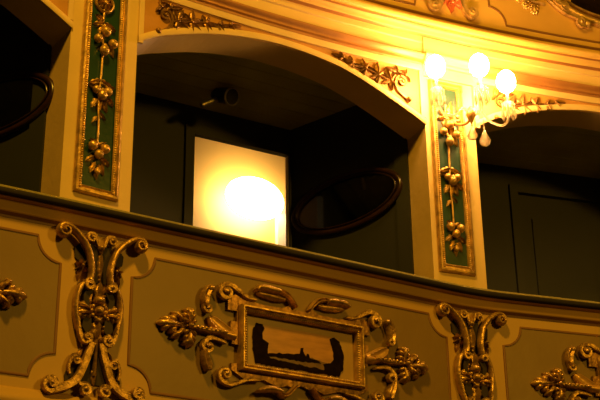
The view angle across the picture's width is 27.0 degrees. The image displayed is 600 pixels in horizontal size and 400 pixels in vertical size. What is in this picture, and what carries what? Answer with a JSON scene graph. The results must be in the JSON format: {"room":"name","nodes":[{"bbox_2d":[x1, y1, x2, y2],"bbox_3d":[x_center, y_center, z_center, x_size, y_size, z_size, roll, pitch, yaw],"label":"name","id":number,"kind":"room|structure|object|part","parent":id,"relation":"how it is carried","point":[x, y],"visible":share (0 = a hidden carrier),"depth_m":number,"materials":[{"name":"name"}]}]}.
{"room":"theater auditorium","nodes":[
{"label":"theater auditorium","id":0,"kind":"room"},
{"bbox_2d":[0,5,51,188],"bbox_3d":[-1.547,0.033,5.874,0.856,2.150,0.060,-12,-26,24],"label":"wall","id":1,"kind":"structure","parent":0,"point":[17,40],"depth_m":6.01,"materials":[{"name":"green paint"}]},
{"bbox_2d":[0,71,53,137],"bbox_3d":[-1.490,-0.436,5.988,0.788,0.356,0.033,-12,-26,24],"label":"oval mirror","id":2,"kind":"object","parent":1,"relation":"attached to","point":[16,87],"visible":1,"depth_m":5.91,"materials":[{"name":"brown wood"}]},
{"bbox_2d":[24,35,51,191],"bbox_3d":[-1.216,-0.055,5.683,0.085,2.150,0.012,-12,-26,24],"label":"trim","id":3,"kind":"structure","parent":1,"relation":"attached to","point":[33,176],"depth_m":5.79,"materials":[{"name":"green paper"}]},
{"bbox_2d":[130,92,289,223],"bbox_3d":[-0.793,0.401,6.748,1.711,2.150,0.022,12,-27,-27],"label":"wall","id":4,"kind":"structure","parent":0,"point":[157,173],"depth_m":7.06,"materials":[{"name":"green paint"}]},
{"bbox_2d":[183,123,291,247],"bbox_3d":[-0.344,0.551,6.938,0.688,2.014,0.018,12,-27,-27],"label":"trim","id":5,"kind":"structure","parent":4,"relation":"attached to","point":[191,130],"depth_m":7.20,"materials":[{"name":"black wood"}]},
{"bbox_2d":[193,137,285,243],"bbox_3d":[-0.912,0.616,7.969,3.011,2.730,0.080,12,-27,-27],"label":"wall","id":6,"kind":"structure","parent":0,"point":[216,164],"depth_m":8.49,"materials":[{"name":"yellow paint"}]},
{"bbox_2d":[225,177,283,219],"bbox_3d":[-0.315,-0.004,8.432,0.435,0.300,0.225,12,-27,-27],"label":"wall lamp","id":7,"kind":"object","parent":6,"relation":"attached to","point":[254,198],"visible":1,"depth_m":8.33,"materials":[{"name":"white"}]},
{"bbox_2d":[275,205,285,245],"bbox_3d":[0.176,1.090,8.367,0.750,2.148,0.040,12,-27,-27],"label":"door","id":8,"kind":"structure","parent":6,"relation":"in","point":[280,220],"depth_m":8.55,"materials":[{"name":"white paint"}]},
{"bbox_2d":[135,52,355,129],"bbox_3d":[-0.478,-0.718,6.934,2.007,0.058,0.782,12,-27,-27],"label":"ceiling","id":9,"kind":"structure","parent":0,"point":[271,95],"depth_m":7.05,"materials":[{"name":"brown paint"}]},
{"bbox_2d":[199,87,239,107],"bbox_3d":[-0.447,-0.583,6.996,0.187,0.153,0.162,-17,-28,33],"label":"spotlight","id":10,"kind":"object","parent":9,"relation":"hanging from","point":[230,96],"visible":1,"depth_m":6.98,"materials":[{"name":"black metal"}]},
{"bbox_3d":[-0.502,-0.550,6.996,0.123,0.094,0.034,10,-25,-22],"label":"handle","id":11,"kind":"part","parent":10,"relation":"part of","materials":[{"name":"metal"}]},
{"bbox_2d":[0,0,599,288],"bbox_3d":[0.385,-0.718,6.529,6.509,2.600,0.781,11,-26,-25],"label":"wall","id":12,"kind":"structure","parent":0,"point":[66,43],"depth_m":6.56,"materials":[{"name":"beige paint"}]},
{"bbox_2d":[39,0,72,28],"bbox_3d":[-1.702,-1.152,5.372,1.683,0.314,0.054,19,-30,-38],"label":"trim","id":13,"kind":"structure","parent":12,"relation":"attached to","point":[47,3],"depth_m":5.79,"materials":[{"name":"beige paint"}]},
{"bbox_2d":[67,0,73,19],"bbox_3d":[-1.075,-0.973,5.883,0.026,0.290,0.013,16,-29,-34],"label":"trim","id":14,"kind":"structure","parent":12,"relation":"attached to","point":[70,9],"depth_m":5.84,"materials":[{"name":"beige paint"}]},
{"bbox_2d":[72,0,127,201],"bbox_3d":[-0.910,-0.550,5.798,0.221,1.148,0.058,15,-28,-33],"label":"panel","id":15,"kind":"object","parent":12,"relation":"attached to","point":[96,172],"visible":1,"depth_m":5.76,"materials":[{"name":"green paint"}]},
{"bbox_3d":[-0.982,-0.559,5.760,0.011,1.089,0.013,15,-28,-33],"label":"bead moulding","id":16,"kind":"part","parent":15,"relation":"part of","materials":[{"name":"gold metal"}]},
{"bbox_3d":[-0.924,-0.541,5.817,0.166,1.089,0.004,15,-28,-33],"label":"panel","id":17,"kind":"part","parent":15,"relation":"part of","materials":[{"name":"green paint"}]},
{"bbox_3d":[-0.850,-0.522,5.848,0.011,1.089,0.013,15,-28,-33],"label":"bead moulding","id":18,"kind":"part","parent":15,"relation":"part of","materials":[{"name":"gold metal"}]},
{"bbox_2d":[137,0,144,43],"bbox_3d":[-0.772,-0.890,6.084,0.026,0.290,0.013,15,-28,-32],"label":"trim","id":19,"kind":"structure","parent":12,"relation":"attached to","point":[141,2],"depth_m":6.07,"materials":[{"name":"beige paint"}]},
{"bbox_2d":[155,0,240,32],"bbox_3d":[-0.503,-0.861,6.257,0.485,0.209,0.032,14,-27,-30],"label":"carving","id":20,"kind":"object","parent":12,"relation":"attached to","point":[178,19],"visible":1,"depth_m":6.22,"materials":[{"name":"gold metal"}]},
{"bbox_3d":[-0.476,-0.885,6.290,0.368,0.099,0.018,13,-27,-29],"label":"stem","id":21,"kind":"part","parent":20,"relation":"part of","materials":[{"name":"gold metal"}]},
{"bbox_2d":[138,27,426,124],"bbox_3d":[-0.060,-0.702,6.463,1.683,0.314,0.054,12,-27,-27],"label":"trim","id":22,"kind":"structure","parent":12,"relation":"attached to","point":[172,31],"depth_m":6.52,"materials":[{"name":"beige paint"}]},
{"bbox_2d":[331,51,411,101],"bbox_3d":[0.388,-0.665,6.723,0.485,0.209,0.032,10,-26,-24],"label":"carving","id":23,"kind":"object","parent":12,"relation":"attached to","point":[388,79],"visible":1,"depth_m":6.76,"materials":[{"name":"gold metal"}]},
{"bbox_3d":[0.355,-0.702,6.726,0.368,0.099,0.018,11,-26,-25],"label":"stem","id":24,"kind":"part","parent":23,"relation":"part of","materials":[{"name":"gold metal"}]},
{"bbox_2d":[165,0,599,97],"bbox_3d":[0.430,-0.942,6.526,6.382,0.057,0.607,11,-26,-25],"label":"trim","id":25,"kind":"structure","parent":12,"relation":"attached to","point":[229,6],"depth_m":6.74,"materials":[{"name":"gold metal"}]},
{"bbox_2d":[394,0,415,5],"bbox_3d":[0.006,-1.507,6.823,1.665,0.623,0.045,12,-26,-27],"label":"trim","id":26,"kind":"structure","parent":12,"relation":"attached to","point":[402,1],"depth_m":7.00,"materials":[{"name":"brown paint"}]},
{"bbox_2d":[232,0,599,86],"bbox_3d":[0.413,-1.009,6.587,6.409,0.122,0.620,11,-26,-25],"label":"trim","id":27,"kind":"structure","parent":12,"relation":"attached to","point":[280,7],"depth_m":6.88,"materials":[{"name":"beige paint"}]},
{"bbox_2d":[418,70,425,117],"bbox_3d":[0.667,-0.581,6.843,0.026,0.290,0.013,10,-26,-23],"label":"trim","id":28,"kind":"structure","parent":12,"relation":"attached to","point":[420,72],"depth_m":6.84,"materials":[{"name":"beige paint"}]},
{"bbox_2d":[285,0,599,71],"bbox_3d":[0.428,-1.121,6.601,6.409,0.104,0.692,11,-26,-25],"label":"trim","id":29,"kind":"structure","parent":12,"relation":"attached to","point":[358,10],"depth_m":7.02,"materials":[{"name":"orange paint"}]},
{"bbox_2d":[422,37,472,74],"bbox_3d":[0.831,-0.807,6.988,0.320,0.167,0.067,9,-25,-22],"label":"trim","id":30,"kind":"structure","parent":12,"relation":"attached to","point":[456,58],"depth_m":6.98,"materials":[{"name":"beige paint"}]},
{"bbox_2d":[422,65,472,86],"bbox_3d":[0.822,-0.692,6.965,0.320,0.066,0.016,9,-25,-22],"label":"trim","id":31,"kind":"structure","parent":12,"relation":"attached to","point":[448,76],"depth_m":6.97,"materials":[{"name":"beige paint"}]},
{"bbox_2d":[427,79,475,276],"bbox_3d":[0.820,-0.141,6.698,0.214,1.126,0.058,9,-25,-22],"label":"panel","id":32,"kind":"object","parent":12,"relation":"attached to","point":[455,241],"visible":0.97,"depth_m":6.67,"materials":[{"name":"green paint"}]},
{"bbox_3d":[0.744,-0.143,6.676,0.011,1.067,0.013,9,-25,-22],"label":"bead moulding","id":33,"kind":"part","parent":32,"relation":"part of","materials":[{"name":"gold metal"}]},
{"bbox_3d":[0.809,-0.139,6.722,0.140,1.051,0.004,9,-25,-22],"label":"panel","id":34,"kind":"part","parent":32,"relation":"part of","materials":[{"name":"green paint"}]},
{"bbox_3d":[0.886,-0.120,6.734,0.011,1.067,0.013,9,-25,-22],"label":"bead moulding","id":35,"kind":"part","parent":32,"relation":"part of","materials":[{"name":"gold metal"}]},
{"bbox_2d":[426,53,516,145],"bbox_3d":[0.931,-0.494,6.700,0.472,0.552,0.352,-5,-24,9],"label":"wall sconce","id":36,"kind":"object","parent":32,"relation":"attached to","point":[435,64],"visible":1,"depth_m":6.66,"materials":[{"name":"paint"}]},
{"bbox_3d":[0.726,-0.720,6.702,0.106,0.131,0.104,9,-25,-22],"label":"lamp glass","id":37,"kind":"part","parent":36,"relation":"part of","materials":[{"name":"white glass"}]},
{"bbox_3d":[0.819,-0.498,6.655,0.221,0.136,0.015,10,-26,-24],"label":"arm","id":38,"kind":"part","parent":36,"relation":"part of","materials":[{"name":"clear glass"}]},
{"bbox_3d":[0.887,-0.426,6.743,0.056,0.110,0.192,9,-25,-22],"label":"stem","id":39,"kind":"part","parent":36,"relation":"part of","materials":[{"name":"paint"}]},
{"bbox_3d":[0.939,-0.501,6.651,0.015,0.136,0.124,10,-26,-24],"label":"arm","id":40,"kind":"part","parent":36,"relation":"part of","materials":[{"name":"clear glass"}]},
{"bbox_3d":[0.959,-0.726,6.696,0.106,0.131,0.104,9,-25,-22],"label":"lamp glass","id":41,"kind":"part","parent":36,"relation":"part of","materials":[{"name":"white glass"}]},
{"bbox_3d":[1.027,-0.465,6.739,0.249,0.136,0.015,8,-25,-20],"label":"arm","id":42,"kind":"part","parent":36,"relation":"part of","materials":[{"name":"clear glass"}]},
{"bbox_3d":[1.131,-0.654,6.865,0.106,0.131,0.104,9,-25,-22],"label":"lamp glass","id":43,"kind":"part","parent":36,"relation":"part of","materials":[{"name":"white glass"}]},
{"bbox_2d":[426,0,478,19],"bbox_3d":[0.866,-1.257,7.172,0.336,0.452,0.053,9,-25,-22],"label":"carving","id":44,"kind":"object","parent":12,"relation":"attached to","point":[472,13],"visible":1,"depth_m":7.12,"materials":[{"name":"gold paint"}]},
{"bbox_2d":[472,81,479,128],"bbox_3d":[0.980,-0.530,6.970,0.026,0.290,0.013,9,-25,-21],"label":"trim","id":45,"kind":"structure","parent":12,"relation":"attached to","point":[474,82],"depth_m":6.97,"materials":[{"name":"beige paint"}]},
{"bbox_2d":[491,88,565,119],"bbox_3d":[1.307,-0.513,7.092,0.485,0.209,0.032,8,-25,-19],"label":"carving","id":46,"kind":"object","parent":12,"relation":"attached to","point":[520,102],"visible":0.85,"depth_m":7.08,"materials":[{"name":"gold metal"}]},
{"bbox_3d":[1.337,-0.539,7.121,0.368,0.099,0.018,8,-25,-18],"label":"stem","id":47,"kind":"part","parent":46,"relation":"part of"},
{"bbox_2d":[473,76,599,104],"bbox_3d":[1.761,-0.584,7.284,1.683,0.042,0.050,7,-24,-16],"label":"trim","id":48,"kind":"structure","parent":12,"relation":"attached to","point":[489,82],"depth_m":7.19,"materials":[{"name":"beige paint"}]},
{"bbox_2d":[474,104,599,126],"bbox_3d":[1.764,-0.406,7.205,1.683,0.314,0.054,7,-24,-16],"label":"trim","id":49,"kind":"structure","parent":12,"relation":"attached to","point":[566,107],"depth_m":7.16,"materials":[{"name":"beige paint"}]},
{"bbox_2d":[487,0,599,43],"bbox_3d":[1.878,-1.212,7.563,1.665,0.623,0.045,6,-24,-16],"label":"trim","id":50,"kind":"structure","parent":12,"relation":"attached to","point":[492,7],"depth_m":7.30,"materials":[{"name":"brown paint"}]},
{"bbox_2d":[490,0,599,40],"bbox_3d":[1.877,-1.211,7.566,1.652,0.610,0.041,6,-24,-16],"label":"wall panel","id":51,"kind":"object","parent":12,"relation":"attached to","point":[548,19],"visible":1,"depth_m":7.36,"materials":[{"name":"orange paint"}]},
{"bbox_2d":[516,0,599,28],"bbox_3d":[1.885,-1.292,7.606,1.340,0.662,0.066,6,-24,-16],"label":"cartouche","id":52,"kind":"object","parent":51,"relation":"attached to","point":[586,13],"visible":1,"depth_m":7.42,"materials":[{"name":"gold metal"}]},
{"bbox_2d":[558,0,599,27],"bbox_3d":[1.883,-1.304,7.617,0.992,0.632,0.056,6,-24,-16],"label":"picture frame","id":53,"kind":"object","parent":52,"relation":"attached to","point":[586,13],"depth_m":7.44,"materials":[{"name":"gold metal"}]},
{"bbox_2d":[571,0,599,14],"bbox_3d":[1.881,-1.301,7.623,0.850,0.490,0.006,6,-24,-16],"label":"painting","id":54,"kind":"object","parent":52,"relation":"attached to","point":[586,7],"depth_m":7.50},
{"bbox_2d":[0,216,599,399],"bbox_3d":[0.298,0.725,5.807,6.499,0.780,0.441,11,-26,-25],"label":"wall","id":55,"kind":"structure","parent":0,"point":[59,249],"depth_m":5.33,"materials":[{"name":"paint"}]},
{"bbox_2d":[0,229,58,373],"bbox_3d":[-1.724,0.273,4.694,1.712,0.595,0.010,13,-27,-28],"label":"wall panel","id":56,"kind":"object","parent":55,"relation":"attached to","point":[27,329],"visible":0.99,"depth_m":5.05,"materials":[{"name":"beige paint"}]},
{"bbox_2d":[0,278,26,308],"bbox_3d":[-1.716,0.243,4.670,1.460,0.512,0.073,13,-27,-28],"label":"cartouche","id":57,"kind":"object","parent":56,"relation":"attached to","point":[8,295],"visible":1,"depth_m":4.97,"materials":[{"name":"paint"}]},
{"bbox_2d":[0,226,61,376],"bbox_3d":[-1.722,0.272,4.691,1.725,0.608,0.014,13,-27,-28],"label":"trim","id":58,"kind":"structure","parent":55,"relation":"attached to","point":[1,227],"depth_m":5.09,"materials":[{"name":"brown paint"}]},
{"bbox_2d":[0,385,107,399],"bbox_3d":[0.311,1.075,5.636,6.499,0.071,0.480,11,-26,-25],"label":"trim","id":59,"kind":"structure","parent":55,"relation":"attached to","point":[6,392],"depth_m":4.89,"materials":[{"name":"paint"}]},
{"bbox_2d":[40,221,148,399],"bbox_3d":[-0.832,0.464,5.161,0.450,0.737,0.077,14,-27,-30],"label":"scroll ornament","id":60,"kind":"object","parent":55,"relation":"attached to","point":[97,311],"visible":1,"depth_m":5.14,"materials":[{"name":"paint"}]},
{"bbox_3d":[-0.836,0.662,5.086,0.026,0.190,0.046,14,-27,-30],"label":"stem","id":61,"kind":"part","parent":60,"relation":"part of","materials":[{"name":"gold metal"}]},
{"bbox_2d":[127,257,450,399],"bbox_3d":[0.007,0.682,5.692,1.727,0.608,0.009,14,-27,-30],"label":"trim","id":62,"kind":"structure","parent":55,"relation":"attached to","point":[155,258],"depth_m":5.56,"materials":[{"name":"brown paint"}]},
{"bbox_2d":[130,260,448,399],"bbox_3d":[0.005,0.683,5.694,1.714,0.595,0.005,14,-27,-30],"label":"wall panel","id":63,"kind":"object","parent":55,"relation":"attached to","point":[170,368],"visible":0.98,"depth_m":5.48,"materials":[{"name":"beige paint"}]},
{"bbox_2d":[155,282,428,399],"bbox_3d":[0.013,0.663,5.668,1.460,0.512,0.072,14,-27,-30],"label":"cartouche","id":64,"kind":"object","parent":63,"relation":"attached to","point":[277,347],"visible":1,"depth_m":5.65,"materials":[{"name":"paint"}]},
{"bbox_2d":[236,304,364,389],"bbox_3d":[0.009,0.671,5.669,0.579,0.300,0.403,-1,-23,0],"label":"picture frame","id":65,"kind":"object","parent":64,"relation":"attached to","point":[275,344],"depth_m":5.67,"materials":[{"name":"gold metal"}]},
{"bbox_2d":[247,315,353,380],"bbox_3d":[0.000,0.677,5.684,0.620,0.260,0.013,14,-27,-30],"label":"painting","id":66,"kind":"object","parent":64,"relation":"on","point":[274,342],"depth_m":5.68},
{"bbox_2d":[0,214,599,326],"bbox_3d":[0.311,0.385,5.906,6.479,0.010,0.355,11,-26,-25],"label":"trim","id":67,"kind":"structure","parent":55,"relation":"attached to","point":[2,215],"depth_m":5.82,"materials":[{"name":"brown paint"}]},
{"bbox_2d":[0,194,599,324],"bbox_3d":[0.310,0.356,5.923,6.488,0.058,0.426,11,-26,-25],"label":"trim","id":68,"kind":"structure","parent":55,"relation":"attached to","point":[7,207],"depth_m":5.77,"materials":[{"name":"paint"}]},
{"bbox_2d":[0,184,599,309],"bbox_3d":[0.283,0.330,6.010,6.528,0.042,0.640,11,-26,-25],"label":"trim","id":69,"kind":"structure","parent":55,"relation":"attached to","point":[4,189],"depth_m":5.74,"materials":[{"name":"green fabric"}]},
{"bbox_2d":[436,302,506,399],"bbox_3d":[0.867,0.880,6.160,0.450,0.737,0.077,11,-26,-25],"label":"bracket","id":70,"kind":"object","parent":55,"relation":"attached to","point":[474,376],"visible":1,"depth_m":6.20,"materials":[{"name":"metal"}]},
{"bbox_2d":[502,327,599,399],"bbox_3d":[1.846,1.018,6.527,1.730,0.608,0.014,7,-25,-18],"label":"trim","id":71,"kind":"structure","parent":55,"relation":"attached to","point":[528,328],"depth_m":6.40,"materials":[{"name":"brown paint"}]},
{"bbox_2d":[505,329,599,399],"bbox_3d":[1.845,1.019,6.529,1.717,0.595,0.010,7,-25,-18],"label":"wall panel","id":72,"kind":"object","parent":55,"relation":"attached to","point":[536,352],"visible":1,"depth_m":6.39,"materials":[{"name":"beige paint"}]},
{"bbox_2d":[530,342,599,399],"bbox_3d":[1.861,1.003,6.509,1.460,0.512,0.073,7,-25,-18],"label":"cartouche","id":73,"kind":"object","parent":72,"relation":"attached to","point":[554,380],"visible":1,"depth_m":6.38,"materials":[{"name":"paint"}]},
{"bbox_2d":[290,105,413,270],"bbox_3d":[0.289,0.460,6.920,0.856,2.150,0.060,-19,-29,35],"label":"wall","id":74,"kind":"structure","parent":0,"point":[349,139],"depth_m":7.17,"materials":[{"name":"green paint"}]},
{"bbox_2d":[285,156,288,246],"bbox_3d":[-0.067,0.644,7.097,0.004,1.962,0.030,12,-27,-27],"label":"trim","id":75,"kind":"structure","parent":74,"relation":"attached to","point":[286,158],"depth_m":7.37,"materials":[{"name":"brown wood"}]},
{"bbox_2d":[291,167,402,235],"bbox_3d":[0.257,0.011,7.075,0.788,0.356,0.033,-19,-29,35],"label":"oval mirror","id":76,"kind":"object","parent":74,"relation":"attached to","point":[347,201],"visible":1,"depth_m":7.07,"materials":[{"name":"brown wood"}]},
{"bbox_2d":[393,131,413,273],"bbox_3d":[0.568,0.347,6.668,0.085,2.150,0.012,-19,-29,35],"label":"trim","id":77,"kind":"structure","parent":74,"relation":"attached to","point":[403,205],"depth_m":6.79,"materials":[{"name":"paint"}]},
{"bbox_2d":[476,126,599,178],"bbox_3d":[1.443,-0.392,7.746,2.007,0.058,0.782,7,-25,-17],"label":"ceiling","id":78,"kind":"structure","parent":0,"point":[575,151],"depth_m":7.85,"materials":[{"name":"black paint"}]},
{"bbox_2d":[478,163,599,292],"bbox_3d":[1.193,0.750,7.618,1.711,2.150,0.022,7,-25,-17],"label":"wall","id":79,"kind":"structure","parent":0,"point":[494,180],"depth_m":7.95,"materials":[{"name":"green paint"}]},
{"bbox_2d":[508,184,599,293],"bbox_3d":[1.680,0.861,7.718,0.688,2.014,0.018,7,-25,-17],"label":"trim","id":80,"kind":"structure","parent":79,"relation":"attached to","point":[514,189],"depth_m":7.97,"materials":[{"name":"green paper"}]},
{"bbox_2d":[518,195,599,301],"bbox_3d":[1.688,0.903,7.752,0.622,1.964,0.052,7,-25,-17],"label":"door","id":81,"kind":"structure","parent":79,"relation":"in","point":[561,238],"depth_m":7.98,"materials":[{"name":"green wood"}]}
]}

